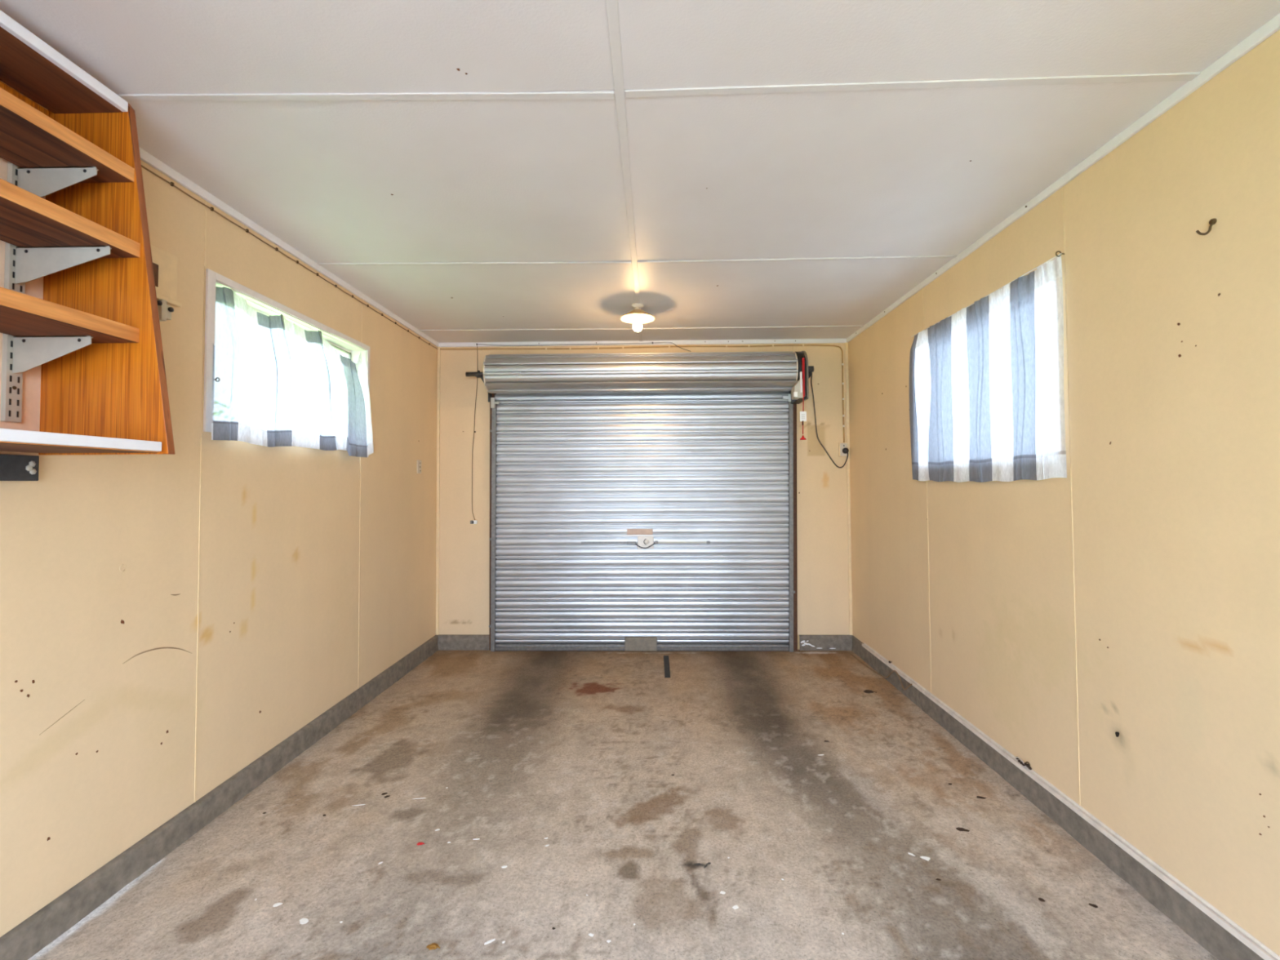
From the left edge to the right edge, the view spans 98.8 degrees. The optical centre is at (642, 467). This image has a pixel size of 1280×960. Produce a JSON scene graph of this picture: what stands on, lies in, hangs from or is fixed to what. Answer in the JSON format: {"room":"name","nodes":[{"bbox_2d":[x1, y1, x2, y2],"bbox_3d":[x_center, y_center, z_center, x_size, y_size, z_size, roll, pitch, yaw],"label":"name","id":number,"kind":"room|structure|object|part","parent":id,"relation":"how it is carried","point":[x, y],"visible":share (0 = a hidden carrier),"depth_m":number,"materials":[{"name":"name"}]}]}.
{"room":"garage","nodes":[
{"label":"garage","id":0,"kind":"room"},
{"bbox_2d":[0,80,437,937],"bbox_3d":[-1.728,0.116,1.658,0.132,2.650,5.550,0,-2,1],"label":"wall","id":1,"kind":"structure","parent":0,"point":[167,622],"depth_m":2.01,"materials":[{"name":"beige paint"}]},
{"bbox_2d":[0,453,39,480],"bbox_3d":[-1.655,-0.006,1.211,0.037,0.068,0.552,0,-2,1],"label":"block","id":2,"kind":"object","parent":1,"relation":"attached to","point":[12,467],"visible":1,"depth_m":1.44,"materials":[{"name":"black plastic"}]},
{"bbox_2d":[0,9,174,455],"bbox_3d":[-1.506,-0.562,0.611,0.367,1.000,1.872,0,-2,1],"label":"wall shelf unit","id":3,"kind":"object","parent":1,"relation":"attached to","point":[82,371],"visible":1,"depth_m":1.46,"materials":[{"name":"orange wood"}]},
{"bbox_3d":[-1.687,-0.518,0.614,0.003,0.866,1.828,0,-2,1],"label":"panel","id":4,"kind":"part","parent":3,"relation":"part of","materials":[{"name":"pink paint"}]},
{"bbox_3d":[-1.681,-0.986,0.621,0.019,0.068,1.816,0,-2,1],"label":"rail","id":5,"kind":"part","parent":3,"relation":"part of","materials":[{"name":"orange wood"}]},
{"bbox_3d":[-1.672,0.076,1.495,0.008,2.281,1.122,0,-2,1],"label":"wall panel","id":6,"kind":"part","parent":1,"relation":"part of","materials":[{"name":"beige paint"}]},
{"bbox_2d":[150,244,182,306],"bbox_3d":[-1.654,-0.664,1.837,0.022,0.178,0.245,0,-2,1],"label":"meter box","id":7,"kind":"object","parent":1,"relation":"attached to","point":[164,264],"visible":0.4,"depth_m":1.90,"materials":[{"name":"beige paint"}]},
{"bbox_2d":[156,298,173,320],"bbox_3d":[-1.648,-0.539,1.885,0.030,0.072,0.062,0,-2,1],"label":"power outlet","id":8,"kind":"object","parent":7,"relation":"attached to","point":[165,310],"visible":0.84,"depth_m":1.88,"materials":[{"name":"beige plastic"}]},
{"bbox_3d":[-1.640,-0.559,1.863,0.012,0.015,0.016,0,-2,1],"label":"screw knob","id":9,"kind":"part","parent":8,"relation":"part of","materials":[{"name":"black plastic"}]},
{"bbox_3d":[-1.649,-0.539,1.879,0.028,0.072,0.020,0,-2,1],"label":"arm","id":10,"kind":"part","parent":8,"relation":"part of"},
{"bbox_3d":[-1.639,-0.550,1.908,0.012,0.015,0.016,0,-2,1],"label":"screw knob","id":11,"kind":"part","parent":8,"relation":"part of","materials":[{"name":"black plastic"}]},
{"bbox_2d":[0,635,438,959],"bbox_3d":[-1.665,1.297,1.633,0.085,0.146,5.270,0,-2,1],"label":"baseboard","id":12,"kind":"structure","parent":1,"relation":"attached to","point":[28,938],"depth_m":1.93,"materials":[{"name":"grey concrete"}]},
{"bbox_3d":[-1.649,0.108,2.617,0.008,2.281,1.119,0,-2,1],"label":"wall panel","id":13,"kind":"part","parent":1,"relation":"part of","materials":[{"name":"beige paint"}]},
{"bbox_2d":[203,268,369,450],"bbox_3d":[-1.706,-0.423,2.675,0.140,0.635,1.192,0,-2,1],"label":"window","id":14,"kind":"structure","parent":1,"relation":"in","point":[213,278],"depth_m":2.34,"materials":[{"name":"white paint"}]},
{"bbox_3d":[-1.653,-0.447,2.097,0.010,0.621,0.038,0,-2,1],"label":"architrave","id":15,"kind":"part","parent":14,"relation":"part of","materials":[{"name":"white paint"}]},
{"bbox_3d":[-1.643,-0.726,2.688,0.010,0.028,1.128,0,-2,1],"label":"architrave","id":16,"kind":"part","parent":14,"relation":"part of","materials":[{"name":"white paint"}]},
{"bbox_2d":[211,284,373,457],"bbox_3d":[-1.632,-0.393,2.660,0.094,0.639,1.167,0,-2,1],"label":"window curtain","id":17,"kind":"object","parent":14,"relation":"hanging from","point":[277,382],"visible":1,"depth_m":2.48,"materials":[{"name":"fabric"}]},
{"bbox_3d":[-1.629,-0.413,3.256,0.010,0.621,0.026,0,-2,1],"label":"architrave","id":18,"kind":"part","parent":14,"relation":"part of","materials":[{"name":"white paint"}]},
{"bbox_2d":[138,146,439,346],"bbox_3d":[-1.663,-1.043,1.700,0.013,0.032,5.270,0,-2,1],"label":"crown molding","id":19,"kind":"structure","parent":1,"relation":"attached to","point":[149,159],"depth_m":2.36,"materials":[{"name":"white paint"}]},
{"bbox_2d":[141,164,438,349],"bbox_3d":[-1.643,-0.977,2.793,0.008,0.014,3.060,0,-2,1],"label":"cable","id":20,"kind":"object","parent":1,"relation":"attached to","point":[171,184],"visible":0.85,"depth_m":2.38,"materials":[{"name":"brown plastic"}]},
{"bbox_3d":[-1.626,0.141,3.739,0.008,2.281,1.123,0,-2,1],"label":"wall panel","id":21,"kind":"part","parent":1,"relation":"part of","materials":[{"name":"beige paint"}]},
{"bbox_2d":[417,459,421,473],"bbox_3d":[-1.613,-0.007,3.970,0.008,0.096,0.065,0,-2,1],"label":"strike plate","id":22,"kind":"object","parent":1,"relation":"attached to","point":[419,462],"visible":1,"depth_m":3.96,"materials":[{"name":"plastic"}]},
{"bbox_2d":[27,649,1217,959],"bbox_3d":[-0.055,1.355,1.498,3.250,0.139,5.670,0,-2,1],"label":"floor","id":23,"kind":"structure","parent":0,"point":[562,805],"depth_m":1.97,"materials":[{"name":"concrete"}]},
{"bbox_2d":[426,942,439,950],"bbox_3d":[-0.572,1.312,1.506,0.040,0.006,0.022,0,-2,1],"label":"leaf","id":24,"kind":"object","parent":23,"relation":"on","point":[433,946],"visible":1,"depth_m":1.50,"materials":[{"name":"orange plant"}]},
{"bbox_2d":[663,655,670,677],"bbox_3d":[0.170,1.388,3.842,0.038,0.007,0.455,0,-2,1],"label":"strip","id":25,"kind":"object","parent":23,"relation":"on","point":[666,661],"visible":1,"depth_m":3.82,"materials":[{"name":"black metal"}]},
{"bbox_2d":[863,689,875,693],"bbox_3d":[1.390,1.365,3.354,0.070,0.011,0.042,0,-2,-12],"label":"dry leaf","id":26,"kind":"object","parent":23,"relation":"on","point":[865,691],"visible":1,"depth_m":3.35,"materials":[{"name":"brown plant"}]},
{"bbox_2d":[849,653,911,689],"bbox_3d":[1.564,1.321,3.642,0.019,0.109,0.903,0,-2,-1],"label":"wire","id":27,"kind":"object","parent":23,"relation":"on","point":[850,653],"visible":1,"depth_m":3.51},
{"bbox_2d":[0,0,1279,342],"bbox_3d":[-0.065,-1.135,1.670,3.810,0.145,5.870,0,-2,1],"label":"ceiling","id":28,"kind":"structure","parent":0,"point":[477,171],"depth_m":1.72,"materials":[{"name":"paint"}]},
{"bbox_3d":[-0.881,-1.090,0.972,1.603,0.013,1.200,0,-2,1],"label":"panel","id":29,"kind":"part","parent":28,"relation":"part of","materials":[{"name":"white paint"}]},
{"bbox_3d":[-0.856,-1.056,2.174,1.603,0.013,1.197,0,-2,1],"label":"panel","id":30,"kind":"part","parent":28,"relation":"part of","materials":[{"name":"white paint"}]},
{"bbox_3d":[-0.832,-1.021,3.372,1.603,0.013,1.193,0,-2,1],"label":"panel","id":31,"kind":"part","parent":28,"relation":"part of","materials":[{"name":"white paint"}]},
{"bbox_3d":[-0.816,-0.999,4.144,1.603,0.013,0.344,0,-2,1],"label":"panel","id":32,"kind":"part","parent":28,"relation":"part of","materials":[{"name":"white paint"}]},
{"bbox_2d":[620,302,654,331],"bbox_3d":[-0.030,-0.933,3.424,0.214,0.168,0.214,0,-2,1],"label":"ceiling lamp","id":33,"kind":"object","parent":28,"relation":"attached to","point":[637,317],"visible":1,"depth_m":3.41,"materials":[{"name":"white glass"}]},
{"bbox_3d":[-0.031,-0.956,3.425,0.214,0.055,0.214,0,-2,1],"label":"lamp shade","id":34,"kind":"part","parent":33,"relation":"part of","materials":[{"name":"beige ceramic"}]},
{"bbox_3d":[-0.030,-0.896,3.423,0.059,0.093,0.059,0,-2,1],"label":"bulb","id":35,"kind":"part","parent":33,"relation":"part of","materials":[{"name":"white glass"}]},
{"bbox_3d":[0.789,-1.008,4.111,1.599,0.013,0.344,0,-2,1],"label":"panel","id":36,"kind":"part","parent":28,"relation":"part of","materials":[{"name":"white paint"}]},
{"bbox_3d":[0.773,-1.031,3.339,1.599,0.013,1.193,0,-2,1],"label":"panel","id":37,"kind":"part","parent":28,"relation":"part of","materials":[{"name":"white paint"}]},
{"bbox_3d":[0.748,-1.065,2.141,1.599,0.013,1.197,0,-2,1],"label":"panel","id":38,"kind":"part","parent":28,"relation":"part of","materials":[{"name":"white paint"}]},
{"bbox_3d":[0.724,-1.099,0.939,1.599,0.013,1.200,0,-2,1],"label":"panel","id":39,"kind":"part","parent":28,"relation":"part of","materials":[{"name":"white paint"}]},
{"bbox_2d":[435,342,853,649],"bbox_3d":[-0.004,0.184,4.327,3.470,2.650,0.142,0,-2,1],"label":"wall","id":40,"kind":"structure","parent":0,"point":[824,537],"depth_m":4.27,"materials":[{"name":"beige paint"}]},
{"bbox_2d":[437,634,488,650],"bbox_3d":[-1.393,1.372,4.274,0.420,0.146,0.076,0,-2,1],"label":"baseboard","id":41,"kind":"structure","parent":40,"relation":"attached to","point":[446,642],"depth_m":4.25,"materials":[{"name":"grey concrete"}]},
{"bbox_3d":[-1.399,0.156,4.301,0.420,2.281,0.008,0,-2,1],"label":"wall panel","id":42,"kind":"part","parent":40,"relation":"part of","materials":[{"name":"beige paint"}]},
{"bbox_2d":[470,345,477,524],"bbox_3d":[-1.319,-0.267,4.297,0.053,1.408,0.020,0,-2,1],"label":"wire","id":43,"kind":"object","parent":40,"relation":"attached to","point":[472,522],"visible":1,"depth_m":4.30,"materials":[{"name":"grey metal"}]},
{"bbox_2d":[475,342,691,351],"bbox_3d":[-0.466,-0.935,4.271,1.681,0.092,0.048,0,-2,1],"label":"loose wire","id":44,"kind":"object","parent":40,"relation":"hanging from","point":[652,342],"visible":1,"depth_m":4.29,"materials":[{"name":"black plastic"}]},
{"bbox_2d":[465,351,798,652],"bbox_3d":[-0.065,0.274,4.153,2.520,2.267,0.406,0,-2,1],"label":"door","id":45,"kind":"structure","parent":40,"relation":"in","point":[639,501],"depth_m":4.23,"materials":[{"name":"metal"}]},
{"bbox_3d":[-1.149,0.445,4.252,0.034,1.924,0.048,0,-2,1],"label":"guide rail","id":46,"kind":"part","parent":45,"relation":"part of","materials":[{"name":"grey metal"}]},
{"bbox_3d":[-0.298,0.578,4.232,0.350,0.016,0.003,0,-2,1],"label":"lock rod","id":47,"kind":"part","parent":45,"relation":"part of","materials":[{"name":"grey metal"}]},
{"bbox_2d":[483,351,798,393],"bbox_3d":[-0.018,-0.716,4.122,2.283,0.289,0.290,0,-2,1],"label":"drum","id":48,"kind":"object","parent":45,"relation":"hanging from","point":[720,371],"depth_m":4.01,"materials":[{"name":"metal"}]},
{"bbox_3d":[-0.013,1.344,4.190,0.244,0.102,0.026,0,-2,1],"label":"foot plate","id":49,"kind":"part","parent":45,"relation":"part of","materials":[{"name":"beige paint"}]},
{"bbox_3d":[-0.009,1.373,4.205,2.272,0.047,0.020,0,-2,1],"label":"rail","id":50,"kind":"part","parent":45,"relation":"part of","materials":[{"name":"grey metal"}]},
{"bbox_3d":[0.021,0.596,4.202,0.154,0.045,0.012,0,-2,1],"label":"latch cord","id":51,"kind":"part","parent":45,"relation":"part of","materials":[{"name":"black plastic"}]},
{"bbox_3d":[0.024,0.574,4.217,0.123,0.098,0.020,0,-2,1],"label":"lock plate","id":52,"kind":"part","parent":45,"relation":"part of","materials":[{"name":"silver metal"}]},
{"bbox_3d":[0.319,0.572,4.220,0.395,0.012,0.003,0,-2,1],"label":"lock rod","id":53,"kind":"part","parent":45,"relation":"part of","materials":[{"name":"silver metal"}]},
{"bbox_3d":[1.135,0.432,4.205,0.051,1.924,0.048,0,-2,1],"label":"guide rail","id":54,"kind":"part","parent":45,"relation":"part of","materials":[{"name":"grey metal"}]},
{"bbox_2d":[790,351,813,404],"bbox_3d":[1.191,-0.681,4.088,0.168,0.376,0.356,-1,-2,13],"label":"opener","id":55,"kind":"object","parent":45,"relation":"attached to","point":[797,393],"visible":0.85,"depth_m":3.96,"materials":[{"name":"black plastic"}]},
{"bbox_3d":[1.126,-0.568,3.978,0.071,0.138,0.095,0,-2,1],"label":"motor","id":56,"kind":"part","parent":55,"relation":"part of","materials":[{"name":"white plastic"}]},
{"bbox_2d":[800,365,806,439],"bbox_3d":[1.141,-0.464,3.917,0.043,0.530,0.043,1,-2,-33],"label":"cord","id":57,"kind":"object","parent":55,"relation":"hanging from","point":[802,414],"visible":1,"depth_m":3.91,"materials":[{"name":"red plastic"}]},
{"bbox_3d":[1.146,-0.484,3.918,0.015,0.490,0.006,0,-2,1],"label":"cord","id":58,"kind":"part","parent":57,"relation":"part of","materials":[{"name":"red plastic"}]},
{"bbox_3d":[1.191,-0.681,4.088,0.015,0.376,0.270,0,-2,1],"label":"plate","id":59,"kind":"part","parent":55,"relation":"part of","materials":[{"name":"beige paint"}]},
{"bbox_3d":[1.155,-0.649,3.938,0.013,0.280,0.018,0,-2,1],"label":"release lever","id":60,"kind":"part","parent":55,"relation":"part of","materials":[{"name":"red plastic"}]},
{"bbox_3d":[1.224,-0.681,4.095,0.075,0.082,0.040,0,-2,1],"label":"support arm","id":61,"kind":"part","parent":55,"relation":"part of","materials":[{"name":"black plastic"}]},
{"bbox_2d":[440,344,844,442],"bbox_3d":[-0.019,-0.568,4.283,3.160,0.770,0.015,0,-2,1],"label":"cable","id":62,"kind":"object","parent":40,"relation":"attached to","point":[668,346],"visible":1,"depth_m":4.28,"materials":[{"name":"beige paint"}]},
{"bbox_3d":[-0.009,-0.822,4.301,2.367,0.340,0.008,0,-2,1],"label":"wall panel","id":63,"kind":"part","parent":40,"relation":"part of","materials":[{"name":"beige paint"}]},
{"bbox_2d":[439,338,846,346],"bbox_3d":[-0.011,-0.977,4.293,3.184,0.032,0.016,0,-2,1],"label":"crown molding","id":64,"kind":"structure","parent":40,"relation":"attached to","point":[792,340],"depth_m":4.29,"materials":[{"name":"white paint"}]},
{"bbox_3d":[1.390,0.140,4.244,0.417,2.281,0.008,0,-2,1],"label":"wall panel","id":65,"kind":"part","parent":40,"relation":"part of","materials":[{"name":"beige paint"}]},
{"bbox_2d":[799,635,852,650],"bbox_3d":[1.403,1.356,4.216,0.405,0.146,0.077,0,-2,1],"label":"baseboard","id":66,"kind":"structure","parent":40,"relation":"attached to","point":[806,642],"depth_m":4.19,"materials":[{"name":"grey concrete"}]},
{"bbox_2d":[838,442,847,456],"bbox_3d":[1.545,-0.140,4.227,0.060,0.108,0.035,0,-2,1],"label":"power outlet","id":67,"kind":"object","parent":40,"relation":"attached to","point":[841,445],"visible":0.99,"depth_m":4.22,"materials":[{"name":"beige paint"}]},
{"bbox_2d":[810,375,848,467],"bbox_3d":[1.429,-0.350,4.194,0.293,0.702,0.087,0,-2,1],"label":"lead","id":68,"kind":"object","parent":67,"relation":"attached to","point":[845,451],"visible":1,"depth_m":4.22,"materials":[{"name":"black plastic"}]},
{"bbox_2d":[848,29,1279,955],"bbox_3d":[1.609,0.097,1.590,0.132,2.650,5.550,0,-2,1],"label":"wall","id":69,"kind":"structure","parent":0,"point":[1112,624],"depth_m":1.72,"materials":[{"name":"beige paint"}]},
{"bbox_3d":[1.591,0.121,3.638,0.008,2.281,1.195,0,-2,1],"label":"wall panel","id":70,"kind":"part","parent":69,"relation":"part of","materials":[{"name":"beige paint"}]},
{"bbox_2d":[909,250,1066,482],"bbox_3d":[1.550,-0.356,2.603,0.037,0.849,1.214,0,-2,1],"label":"window curtain","id":71,"kind":"object","parent":69,"relation":"attached to","point":[987,397],"visible":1,"depth_m":2.40,"materials":[{"name":"fabric"}]},
{"bbox_3d":[1.568,0.089,2.514,0.008,2.281,1.049,0,-2,1],"label":"wall panel","id":72,"kind":"part","parent":69,"relation":"part of","materials":[{"name":"beige paint"}]},
{"bbox_2d":[852,635,1267,959],"bbox_3d":[1.566,1.280,1.567,0.071,0.143,5.270,0,-2,1],"label":"baseboard","id":73,"kind":"structure","parent":69,"relation":"attached to","point":[1215,939],"depth_m":1.89,"materials":[{"name":"grey concrete"}]},
{"bbox_2d":[862,643,1279,959],"bbox_3d":[1.562,1.230,2.404,0.012,0.028,3.140,0,-2,1],"label":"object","id":74,"kind":"structure","parent":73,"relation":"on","point":[1213,913],"depth_m":1.79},
{"bbox_2d":[1013,756,1031,769],"bbox_3d":[1.557,1.204,2.246,0.014,0.029,0.100,0,-2,1],"label":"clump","id":75,"kind":"object","parent":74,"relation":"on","point":[1028,766],"visible":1,"depth_m":2.24,"materials":[{"name":"grey"}]},
{"bbox_2d":[846,13,1279,342],"bbox_3d":[1.532,-1.061,1.635,0.015,0.032,5.270,0,-2,1],"label":"crown molding","id":76,"kind":"structure","parent":69,"relation":"attached to","point":[1272,26],"depth_m":1.77,"materials":[{"name":"white paint"}]},
{"bbox_3d":[1.546,0.058,1.433,0.008,2.281,1.110,0,-2,1],"label":"wall panel","id":77,"kind":"part","parent":69,"relation":"part of","materials":[{"name":"beige paint"}]},
{"bbox_2d":[1195,217,1217,235],"bbox_3d":[1.523,-0.650,1.484,0.038,0.043,0.017,-1,-2,18],"label":"wall hook","id":78,"kind":"object","parent":69,"relation":"attached to","point":[1212,221],"visible":1,"depth_m":1.48,"materials":[{"name":"brown metal"}]},
{"bbox_3d":[1.535,-0.663,1.479,0.007,0.017,0.017,0,-2,1],"label":"plate","id":79,"kind":"part","parent":78,"relation":"part of","materials":[{"name":"brown metal"}]}
]}

